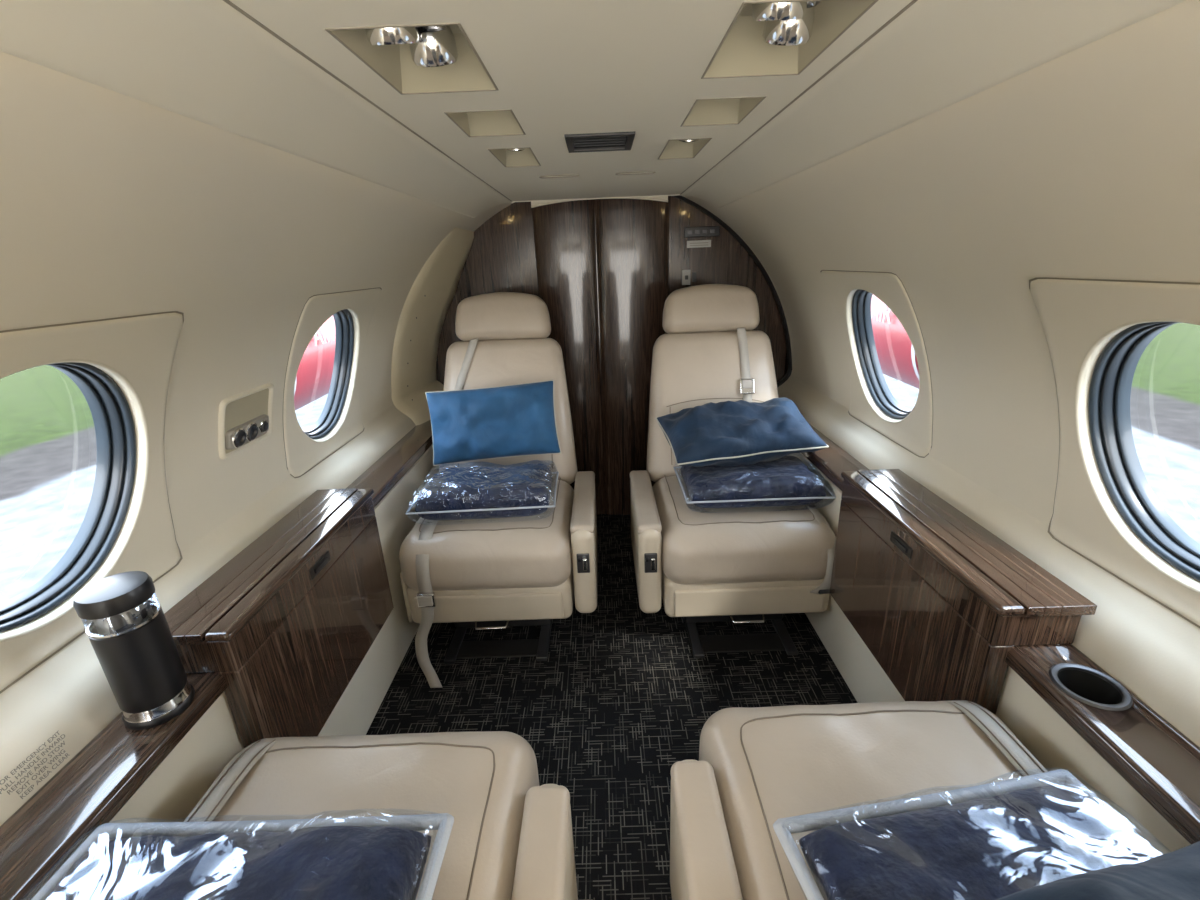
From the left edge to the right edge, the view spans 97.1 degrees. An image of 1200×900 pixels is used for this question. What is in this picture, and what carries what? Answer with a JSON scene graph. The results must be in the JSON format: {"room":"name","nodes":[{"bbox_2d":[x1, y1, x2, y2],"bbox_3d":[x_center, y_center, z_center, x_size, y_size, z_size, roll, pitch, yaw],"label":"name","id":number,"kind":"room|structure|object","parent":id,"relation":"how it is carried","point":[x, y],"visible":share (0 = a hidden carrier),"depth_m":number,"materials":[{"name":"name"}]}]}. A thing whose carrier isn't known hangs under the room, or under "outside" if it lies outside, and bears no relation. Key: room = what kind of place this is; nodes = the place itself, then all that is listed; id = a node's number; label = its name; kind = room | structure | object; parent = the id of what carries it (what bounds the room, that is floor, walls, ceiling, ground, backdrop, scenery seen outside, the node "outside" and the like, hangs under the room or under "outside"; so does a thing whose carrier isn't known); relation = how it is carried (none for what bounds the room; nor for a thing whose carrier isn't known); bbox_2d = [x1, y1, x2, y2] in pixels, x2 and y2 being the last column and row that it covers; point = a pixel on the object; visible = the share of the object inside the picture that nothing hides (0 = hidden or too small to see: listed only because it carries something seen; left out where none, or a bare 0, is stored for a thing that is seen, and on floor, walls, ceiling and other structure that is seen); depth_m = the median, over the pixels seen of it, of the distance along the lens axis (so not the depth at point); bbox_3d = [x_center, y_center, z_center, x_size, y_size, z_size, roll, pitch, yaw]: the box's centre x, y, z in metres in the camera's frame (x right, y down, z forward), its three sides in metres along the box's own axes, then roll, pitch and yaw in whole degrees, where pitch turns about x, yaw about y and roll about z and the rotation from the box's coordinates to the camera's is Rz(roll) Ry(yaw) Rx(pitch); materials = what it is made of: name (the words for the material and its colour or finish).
{"room":"aircraft cabin","nodes":[
{"label":"aircraft cabin","id":0,"kind":"room"},
{"bbox_2d":[0,51,513,825],"bbox_3d":[-0.375,0.032,0.461,0.761,0.900,3.450,-2,20,1],"label":"wall","id":1,"kind":"structure","parent":0,"point":[113,204],"depth_m":0.74,"materials":[{"name":"beige plastic"}]},
{"bbox_2d":[0,730,69,798],"bbox_3d":[-0.668,0.376,0.630,0.010,0.033,0.077,-2,20,1],"label":"placard","id":2,"kind":"object","parent":1,"relation":"attached to","point":[48,740],"visible":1,"depth_m":0.63},
{"bbox_2d":[0,313,182,690],"bbox_3d":[-0.682,0.060,0.674,0.139,0.421,0.416,-2,20,1],"label":"panel","id":3,"kind":"object","parent":1,"relation":"attached to","point":[142,348],"depth_m":0.74,"materials":[{"name":"beige plastic"}]},
{"bbox_2d":[0,311,183,693],"bbox_3d":[-0.682,0.060,0.674,0.139,0.425,0.421,-2,20,1],"label":"panel seam","id":4,"kind":"object","parent":1,"relation":"attached to","point":[178,312],"visible":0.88,"depth_m":0.70,"materials":[{"name":"beige plastic"}]},
{"bbox_2d":[0,359,149,642],"bbox_3d":[-0.699,0.063,0.675,0.128,0.350,0.352,-2,20,1],"label":"window frame","id":5,"kind":"structure","parent":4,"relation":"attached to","point":[126,532],"depth_m":0.80,"materials":[{"name":"white plastic"}]},
{"bbox_2d":[0,362,135,631],"bbox_3d":[-0.711,0.059,0.673,0.118,0.339,0.337,-2,20,1],"label":"gasket","id":6,"kind":"object","parent":5,"relation":"attached to","point":[121,401],"visible":0.98,"depth_m":0.79,"materials":[{"name":"grey rubber"}]},
{"bbox_2d":[0,364,124,623],"bbox_3d":[-0.725,0.054,0.672,0.120,0.329,0.321,-2,20,1],"label":"middle gasket","id":7,"kind":"object","parent":6,"relation":"attached to","point":[112,412],"visible":0.9,"depth_m":0.79,"materials":[{"name":"black rubber"}]},
{"bbox_3d":[-0.748,0.048,0.669,0.101,0.317,0.299,-2,20,1],"label":"pane","id":8,"kind":"object","parent":4,"relation":"attached to","visible":0},
{"bbox_2d":[0,365,110,613],"bbox_3d":[-0.741,0.050,0.670,0.118,0.322,0.309,-2,20,1],"label":"gasket","id":9,"kind":"object","parent":8,"relation":"attached to","point":[103,440],"visible":0.82,"depth_m":0.79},
{"bbox_2d":[0,672,226,899],"bbox_3d":[-0.616,0.665,-0.074,0.102,0.030,2.020,-2,20,1],"label":"side ledge","id":10,"kind":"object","parent":1,"relation":"attached to","point":[89,790],"depth_m":0.62,"materials":[{"name":"brown wood"}]},
{"bbox_2d":[73,571,194,729],"bbox_3d":[-0.618,0.265,0.707,0.079,0.200,0.079,-2,20,1],"label":"travel mug","id":11,"kind":"object","parent":10,"relation":"on","point":[122,615],"visible":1,"depth_m":0.69,"materials":[{"name":"black plastic"}]},
{"bbox_2d":[218,383,273,459],"bbox_3d":[-0.718,-0.063,1.084,0.040,0.120,0.170,-2,20,1],"label":"vent panel","id":12,"kind":"object","parent":1,"relation":"attached to","point":[245,419],"visible":1,"depth_m":1.07,"materials":[{"name":"plastic"}]},
{"bbox_2d":[225,414,268,449],"bbox_3d":[-0.724,-0.039,1.093,0.018,0.042,0.136,-2,20,1],"label":"switch plate","id":13,"kind":"object","parent":12,"relation":"attached to","point":[242,433],"depth_m":1.08,"materials":[{"name":"beige plastic"}]},
{"bbox_2d":[164,488,393,747],"bbox_3d":[-0.602,0.341,1.076,0.138,0.340,0.532,-2,20,1],"label":"cabinet","id":14,"kind":"object","parent":1,"relation":"attached to","point":[289,621],"visible":0.86,"depth_m":0.97,"materials":[{"name":"brown wood"}]},
{"bbox_2d":[283,288,380,476],"bbox_3d":[-0.684,-0.197,1.401,0.139,0.421,0.416,-2,20,1],"label":"panel","id":15,"kind":"object","parent":1,"relation":"attached to","point":[302,453],"depth_m":1.30,"materials":[{"name":"beige plastic"}]},
{"bbox_2d":[283,287,381,477],"bbox_3d":[-0.684,-0.197,1.401,0.139,0.425,0.421,-2,20,1],"label":"panel seam","id":16,"kind":"object","parent":1,"relation":"attached to","point":[378,287],"visible":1,"depth_m":1.28,"materials":[{"name":"beige plastic"}]},
{"bbox_2d":[293,308,359,442],"bbox_3d":[-0.701,-0.195,1.401,0.128,0.350,0.352,-2,20,1],"label":"reveal","id":17,"kind":"object","parent":16,"relation":"attached to","point":[335,430],"visible":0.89,"depth_m":1.52,"materials":[{"name":"white plastic"}]},
{"bbox_2d":[307,309,353,438],"bbox_3d":[-0.713,-0.199,1.400,0.118,0.339,0.337,-2,20,1],"label":"gasket","id":18,"kind":"object","parent":17,"relation":"attached to","point":[331,426],"visible":0.57,"depth_m":1.53,"materials":[{"name":"black rubber"}]},
{"bbox_2d":[305,310,348,435],"bbox_3d":[-0.727,-0.203,1.398,0.120,0.329,0.321,-2,20,1],"label":"middle gasket","id":19,"kind":"object","parent":18,"relation":"attached to","point":[345,326],"visible":0.56,"depth_m":1.52,"materials":[{"name":"grey rubber"}]},
{"bbox_3d":[-0.750,-0.210,1.396,0.101,0.317,0.299,-2,20,1],"label":"pane","id":20,"kind":"object","parent":17,"relation":"attached to","visible":0},
{"bbox_2d":[304,312,342,432],"bbox_3d":[-0.743,-0.207,1.397,0.118,0.322,0.309,-2,20,1],"label":"gasket","id":21,"kind":"object","parent":20,"relation":"attached to","point":[338,324],"visible":0.48,"depth_m":1.52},
{"bbox_2d":[346,420,432,507],"bbox_3d":[-0.625,-0.003,1.737,0.107,0.030,0.980,-2,20,1],"label":"trim","id":22,"kind":"structure","parent":1,"relation":"attached to","point":[387,471],"depth_m":1.57,"materials":[{"name":"brown wood"}]},
{"bbox_2d":[391,227,473,424],"bbox_3d":[-0.612,-0.439,1.962,0.310,0.686,0.276,-2,20,1],"label":"trim","id":23,"kind":"structure","parent":1,"relation":"attached to","point":[429,298],"depth_m":1.93,"materials":[{"name":"beige plastic"}]},
{"bbox_2d":[0,0,1185,217],"bbox_3d":[-0.009,-0.300,0.202,0.820,0.130,3.181,-2,20,1],"label":"ceiling","id":24,"kind":"structure","parent":0,"point":[562,67],"depth_m":0.55,"materials":[{"name":"beige plastic"}]},
{"bbox_2d":[223,0,512,201],"bbox_3d":[-0.279,-0.272,0.210,0.004,0.005,3.180,-2,20,1],"label":"groove","id":25,"kind":"object","parent":24,"relation":"attached to","point":[230,3],"visible":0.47,"depth_m":0.54,"materials":[{"name":"beige plastic"}]},
{"bbox_2d":[325,23,497,94],"bbox_3d":[-0.177,-0.404,0.530,0.115,0.043,0.185,-2,20,1],"label":"light","id":26,"kind":"object","parent":24,"relation":"attached to","point":[440,57],"visible":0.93,"depth_m":0.55,"materials":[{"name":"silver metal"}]},
{"bbox_2d":[444,109,525,136],"bbox_3d":[-0.163,-0.487,0.766,0.090,0.031,0.145,-2,20,1],"label":"recessed light","id":27,"kind":"object","parent":24,"relation":"in","point":[485,123],"depth_m":0.81,"materials":[{"name":"beige plastic"}]},
{"bbox_2d":[488,147,540,166],"bbox_3d":[-0.161,-0.576,1.015,0.075,0.031,0.185,-2,20,1],"label":"recessed light","id":28,"kind":"object","parent":24,"relation":"in","point":[508,157],"depth_m":1.07,"materials":[{"name":"beige plastic"}]},
{"bbox_2d":[539,175,578,177],"bbox_3d":[-0.096,-0.645,1.248,0.095,0.003,0.031,-2,20,1],"label":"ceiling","id":29,"kind":"structure","parent":24,"relation":"attached to","point":[564,176],"depth_m":1.25,"materials":[{"name":"beige plastic"}]},
{"bbox_2d":[564,131,634,152],"bbox_3d":[-0.001,-0.542,0.906,0.114,0.034,0.130,-2,20,1],"label":"air vent","id":30,"kind":"object","parent":24,"relation":"attached to","point":[612,141],"visible":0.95,"depth_m":0.92,"materials":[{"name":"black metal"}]},
{"bbox_2d":[615,171,655,174],"bbox_3d":[0.084,-0.651,1.246,0.095,0.003,0.031,-2,20,1],"label":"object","id":31,"kind":"structure","parent":24,"relation":"attached to","point":[640,172],"depth_m":1.24,"materials":[{"name":"beige plastic"}]},
{"bbox_2d":[658,138,711,159],"bbox_3d":[0.156,-0.583,0.998,0.075,0.031,0.185,-2,20,1],"label":"recessed light","id":32,"kind":"object","parent":24,"relation":"in","point":[674,148],"depth_m":1.06,"materials":[{"name":"beige plastic"}]},
{"bbox_2d":[680,96,766,126],"bbox_3d":[0.170,-0.496,0.753,0.091,0.031,0.145,-2,20,1],"label":"recessed light","id":33,"kind":"object","parent":24,"relation":"in","point":[716,111],"depth_m":0.79,"materials":[{"name":"beige plastic"}]},
{"bbox_2d":[701,0,877,78],"bbox_3d":[0.172,-0.412,0.515,0.113,0.043,0.190,-2,20,1],"label":"light","id":34,"kind":"object","parent":24,"relation":"attached to","point":[773,37],"visible":1,"depth_m":0.53,"materials":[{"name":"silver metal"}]},
{"bbox_2d":[680,0,917,194],"bbox_3d":[0.263,-0.292,0.205,0.004,0.005,3.180,-2,20,1],"label":"groove","id":35,"kind":"object","parent":24,"relation":"attached to","point":[911,3],"visible":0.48,"depth_m":0.60,"materials":[{"name":"beige plastic"}]},
{"bbox_2d":[531,196,667,207],"bbox_3d":[-0.002,-0.904,1.889,0.491,0.058,0.007,-2,20,1],"label":"arch","id":36,"kind":"object","parent":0,"point":[656,198],"depth_m":1.89,"materials":[{"name":"beige plastic"}]},
{"bbox_2d":[366,514,857,899],"bbox_3d":[0.039,0.861,0.756,1.224,0.030,3.450,-2,20,1],"label":"floor","id":37,"kind":"structure","parent":0,"point":[620,696],"depth_m":1.35,"materials":[{"name":"black carpet"}]},
{"bbox_2d":[101,444,439,843],"bbox_3d":[-0.576,0.648,0.679,0.012,0.470,3.450,-2,20,1],"label":"wall panel","id":38,"kind":"object","parent":37,"relation":"on","point":[173,790],"visible":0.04,"depth_m":1.19,"materials":[{"name":"beige plastic"}]},
{"bbox_2d":[184,731,577,899],"bbox_3d":[-0.302,0.443,0.450,0.520,0.987,0.723,-2,20,1],"label":"passenger seat","id":39,"kind":"object","parent":37,"relation":"on","point":[511,837],"visible":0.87,"depth_m":0.68,"materials":[{"name":"beige leather"}]},
{"bbox_2d":[31,813,453,899],"bbox_3d":[-0.364,0.476,0.417,0.403,0.104,0.383,-2,20,1],"label":"bag","id":40,"kind":"object","parent":39,"relation":"on","point":[374,857],"visible":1,"depth_m":0.53,"materials":[{"name":"clear plastic"}]},
{"bbox_2d":[399,292,596,687],"bbox_3d":[-0.285,0.040,1.615,0.530,0.967,0.790,-2,20,1],"label":"passenger seat","id":41,"kind":"object","parent":37,"relation":"on","point":[490,573],"visible":0.87,"depth_m":1.44,"materials":[{"name":"beige leather"}]},
{"bbox_2d":[406,463,558,520],"bbox_3d":[-0.319,0.113,1.508,0.395,0.122,0.245,-3,20,-1],"label":"bag","id":42,"kind":"object","parent":41,"relation":"on","point":[475,492],"visible":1,"depth_m":1.42,"materials":[{"name":"clear plastic"}]},
{"bbox_2d":[399,480,573,590],"bbox_3d":[-0.306,0.234,1.577,0.456,0.185,0.442,-2,20,1],"label":"seat cushion","id":43,"kind":"object","parent":41,"relation":"on","point":[536,552],"depth_m":1.38,"materials":[{"name":"beige leather"}]},
{"bbox_2d":[425,380,561,465],"bbox_3d":[-0.329,-0.083,1.639,0.412,0.239,0.148,-2,20,-1],"label":"throw pillow","id":44,"kind":"object","parent":41,"relation":"on","point":[516,420],"visible":1,"depth_m":1.60,"materials":[{"name":"blue fabric"}]},
{"bbox_2d":[532,199,605,514],"bbox_3d":[-0.112,-0.334,2.139,0.226,1.310,0.041,-2,20,1],"label":"leaf","id":45,"kind":"object","parent":37,"relation":"on","point":[564,232],"visible":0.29,"depth_m":2.04,"materials":[{"name":"brown wood"}]},
{"bbox_2d":[595,197,668,514],"bbox_3d":[0.138,-0.342,2.133,0.269,1.310,0.049,-2,20,1],"label":"leaf","id":46,"kind":"object","parent":37,"relation":"on","point":[632,235],"visible":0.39,"depth_m":2.05,"materials":[{"name":"brown wood"}]},
{"bbox_2d":[630,284,835,657],"bbox_3d":[0.359,0.008,1.631,0.530,0.967,0.722,-2,20,1],"label":"passenger seat","id":47,"kind":"object","parent":37,"relation":"on","point":[750,565],"visible":0.81,"depth_m":1.45,"materials":[{"name":"beige leather"}]},
{"bbox_2d":[652,475,835,584],"bbox_3d":[0.394,0.213,1.561,0.456,0.184,0.442,-2,20,1],"label":"seat cushion","id":48,"kind":"object","parent":47,"relation":"on","point":[779,545],"depth_m":1.37,"materials":[{"name":"beige leather"}]},
{"bbox_2d":[673,456,835,507],"bbox_3d":[0.423,0.085,1.511,0.395,0.111,0.260,-2,20,1],"label":"bag","id":49,"kind":"object","parent":47,"relation":"on","point":[786,480],"visible":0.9,"depth_m":1.42,"materials":[{"name":"plastic"}]},
{"bbox_2d":[655,397,828,466],"bbox_3d":[0.406,-0.053,1.558,0.442,0.174,0.236,-5,20,-7],"label":"throw pillow","id":50,"kind":"object","parent":49,"relation":"on","point":[740,432],"visible":1,"depth_m":1.48,"materials":[{"name":"blue fabric"}]},
{"bbox_2d":[670,700,1047,899],"bbox_3d":[0.352,0.409,0.471,0.520,0.987,0.723,-2,20,1],"label":"passenger seat","id":51,"kind":"object","parent":37,"relation":"on","point":[756,767],"visible":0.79,"depth_m":0.69,"materials":[{"name":"beige leather"}]},
{"bbox_2d":[773,769,1161,899],"bbox_3d":[0.393,0.448,0.420,0.364,0.104,0.383,-5,20,-7],"label":"bag","id":52,"kind":"object","parent":51,"relation":"on","point":[996,840],"visible":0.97,"depth_m":0.52,"materials":[{"name":"clear plastic"}]},
{"bbox_2d":[996,841,1199,899],"bbox_3d":[0.497,0.359,0.315,0.380,0.116,0.249,-5,20,-9],"label":"throw pillow","id":53,"kind":"object","parent":52,"relation":"on","point":[1175,875],"visible":1,"depth_m":0.38,"materials":[{"name":"blue fabric"}]},
{"bbox_2d":[786,453,1190,854],"bbox_3d":[0.635,0.604,0.667,0.012,0.470,3.450,-2,20,1],"label":"wall panel","id":54,"kind":"object","parent":37,"relation":"on","point":[1049,738],"visible":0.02,"depth_m":0.77,"materials":[{"name":"beige plastic"}]},
{"bbox_2d":[532,196,787,505],"bbox_3d":[0.008,-0.365,2.152,1.600,1.450,0.001,-2,20,1],"label":"partition wall","id":55,"kind":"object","parent":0,"point":[786,366],"visible":0.02,"depth_m":2.15,"materials":[{"name":"brown wood"}]},
{"bbox_2d":[436,201,538,384],"bbox_3d":[-0.480,-0.317,2.160,0.502,1.292,0.012,-2,20,1],"label":"panel","id":56,"kind":"object","parent":55,"relation":"attached to","point":[501,257],"visible":0.12,"depth_m":2.02,"materials":[{"name":"brown wood"}]},
{"bbox_2d":[668,196,785,381],"bbox_3d":[0.513,-0.348,2.152,0.472,1.281,0.012,-2,20,1],"label":"panel","id":57,"kind":"object","parent":55,"relation":"attached to","point":[726,261],"visible":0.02,"depth_m":2.02,"materials":[{"name":"brown wood"}]},
{"bbox_2d":[682,270,695,284],"bbox_3d":[0.341,-0.660,2.025,0.054,0.055,0.016,-2,20,1],"label":"light switch","id":58,"kind":"object","parent":57,"relation":"attached to","point":[685,273],"visible":1,"depth_m":2.03,"materials":[{"name":"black plastic"}]},
{"bbox_2d":[684,226,719,247],"bbox_3d":[0.381,-0.795,1.979,0.130,0.072,0.013,-2,20,1],"label":"placard","id":59,"kind":"object","parent":57,"relation":"attached to","point":[706,231],"visible":1,"depth_m":1.97,"materials":[{"name":"black plastic"}]},
{"bbox_2d":[683,0,1199,746],"bbox_3d":[0.385,0.004,0.454,0.761,0.900,3.450,-2,20,1],"label":"wall","id":60,"kind":"structure","parent":0,"point":[1082,163],"depth_m":0.79,"materials":[{"name":"beige plastic"}]},
{"bbox_2d":[672,195,791,387],"bbox_3d":[0.395,-0.595,2.040,0.748,0.850,0.031,-2,20,1],"label":"trim","id":61,"kind":"structure","parent":60,"relation":"attached to","point":[735,235],"depth_m":2.01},
{"bbox_2d":[802,424,868,490],"bbox_3d":[0.657,-0.050,1.724,0.107,0.030,0.980,-2,20,1],"label":"trim","id":62,"kind":"structure","parent":60,"relation":"attached to","point":[833,460],"depth_m":1.46,"materials":[{"name":"brown wood"}]},
{"bbox_2d":[820,270,932,457],"bbox_3d":[0.695,-0.242,1.372,0.139,0.425,0.421,-2,20,1],"label":"panel seam","id":63,"kind":"object","parent":60,"relation":"attached to","point":[821,270],"visible":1,"depth_m":1.24,"materials":[{"name":"beige plastic"}]},
{"bbox_2d":[845,288,919,423],"bbox_3d":[0.713,-0.241,1.372,0.128,0.350,0.352,-2,20,1],"label":"reveal","id":64,"kind":"object","parent":63,"relation":"attached to","point":[848,305],"visible":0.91,"depth_m":1.49,"materials":[{"name":"white plastic"}]},
{"bbox_2d":[852,289,909,419],"bbox_3d":[0.724,-0.246,1.371,0.118,0.339,0.337,-2,20,1],"label":"gasket","id":65,"kind":"object","parent":64,"relation":"attached to","point":[877,401],"visible":0.63,"depth_m":1.50,"materials":[{"name":"black rubber"}]},
{"bbox_2d":[857,290,909,415],"bbox_3d":[0.738,-0.251,1.369,0.120,0.329,0.321,-2,20,1],"label":"middle gasket","id":66,"kind":"object","parent":65,"relation":"attached to","point":[860,303],"visible":0.49,"depth_m":1.50,"materials":[{"name":"grey rubber"}]},
{"bbox_3d":[0.760,-0.260,1.366,0.101,0.317,0.299,-2,20,1],"label":"pane","id":67,"kind":"object","parent":64,"relation":"attached to","visible":0},
{"bbox_2d":[864,292,911,412],"bbox_3d":[0.753,-0.257,1.367,0.118,0.322,0.309,-2,20,1],"label":"gasket","id":68,"kind":"object","parent":67,"relation":"attached to","point":[867,302],"visible":0.43,"depth_m":1.49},
{"bbox_2d":[821,271,932,456],"bbox_3d":[0.696,-0.242,1.372,0.139,0.421,0.416,-2,20,1],"label":"panel","id":69,"kind":"object","parent":60,"relation":"attached to","point":[914,433],"depth_m":1.27,"materials":[{"name":"beige plastic"}]},
{"bbox_2d":[830,469,1096,714],"bbox_3d":[0.647,0.296,1.064,0.138,0.340,0.532,-2,20,1],"label":"cabinet","id":70,"kind":"object","parent":60,"relation":"attached to","point":[939,600],"visible":0.98,"depth_m":0.95,"materials":[{"name":"brown wood"}]},
{"bbox_2d":[1049,663,1132,710],"bbox_3d":[0.660,0.343,0.723,0.085,0.060,0.085,-2,20,1],"label":"cup holder","id":71,"kind":"object","parent":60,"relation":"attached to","point":[1090,686],"visible":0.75,"depth_m":0.73,"materials":[{"name":"metal"}]},
{"bbox_2d":[1005,644,1199,843],"bbox_3d":[0.661,0.618,-0.087,0.102,0.030,2.020,-2,20,1],"label":"side ledge","id":72,"kind":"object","parent":60,"relation":"attached to","point":[1161,763],"depth_m":0.64,"materials":[{"name":"brown wood"}]},
{"bbox_2d":[1029,277,1199,627],"bbox_3d":[0.698,0.014,0.648,0.139,0.425,0.421,-2,20,1],"label":"panel seam","id":73,"kind":"object","parent":60,"relation":"attached to","point":[1033,279],"visible":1,"depth_m":0.73,"materials":[{"name":"beige plastic"}]},
{"bbox_2d":[1074,319,1199,593],"bbox_3d":[0.715,0.015,0.648,0.128,0.350,0.352,-2,20,1],"label":"window frame","id":74,"kind":"structure","parent":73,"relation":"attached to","point":[1081,397],"depth_m":0.78,"materials":[{"name":"beige plastic"}]},
{"bbox_2d":[1088,322,1199,580],"bbox_3d":[0.726,0.011,0.647,0.118,0.339,0.337,-2,20,1],"label":"gasket","id":75,"kind":"object","parent":74,"relation":"attached to","point":[1106,354],"visible":0.98,"depth_m":0.77,"materials":[{"name":"grey rubber"}]},
{"bbox_2d":[1100,322,1199,569],"bbox_3d":[0.740,0.005,0.645,0.120,0.329,0.321,-2,20,1],"label":"middle gasket","id":76,"kind":"object","parent":75,"relation":"attached to","point":[1108,389],"visible":0.94,"depth_m":0.77,"materials":[{"name":"grey rubber"}]},
{"bbox_3d":[0.762,-0.003,0.642,0.101,0.317,0.299,-2,20,1],"label":"pane","id":77,"kind":"object","parent":73,"relation":"attached to","visible":0},
{"bbox_2d":[1115,323,1199,556],"bbox_3d":[0.756,-0.001,0.643,0.118,0.322,0.309,-2,20,1],"label":"gasket","id":78,"kind":"object","parent":77,"relation":"attached to","point":[1138,479],"visible":0.93,"depth_m":0.77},
{"bbox_2d":[1030,279,1199,625],"bbox_3d":[0.698,0.014,0.648,0.139,0.421,0.416,-2,20,1],"label":"panel","id":79,"kind":"object","parent":60,"relation":"attached to","point":[1073,314],"depth_m":0.75,"materials":[{"name":"beige plastic"}]},
{"label":"outside","id":80,"kind":"structure","parent":0,"visible":0},
{"bbox_2d":[294,315,335,410],"bbox_3d":[-1.772,-0.642,3.241,0.626,0.623,2.550,-2,20,1],"label":"engine nacelle","id":81,"kind":"object","parent":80,"point":[315,370],"visible":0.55,"depth_m":2.79,"materials":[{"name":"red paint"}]},
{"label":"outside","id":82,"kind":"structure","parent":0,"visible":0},
{"bbox_2d":[871,295,919,388],"bbox_3d":[1.783,-0.773,3.206,0.626,0.623,2.550,-2,20,1],"label":"engine nacelle","id":83,"kind":"object","parent":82,"point":[896,354],"visible":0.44,"depth_m":2.72,"materials":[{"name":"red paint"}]},
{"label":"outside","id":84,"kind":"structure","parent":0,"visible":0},
{"bbox_2d":[0,323,1199,603],"bbox_3d":[0.083,2.072,0.734,160.000,0.001,160.000,-2,20,1],"label":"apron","id":85,"kind":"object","parent":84,"point":[48,445],"depth_m":6.87,"materials":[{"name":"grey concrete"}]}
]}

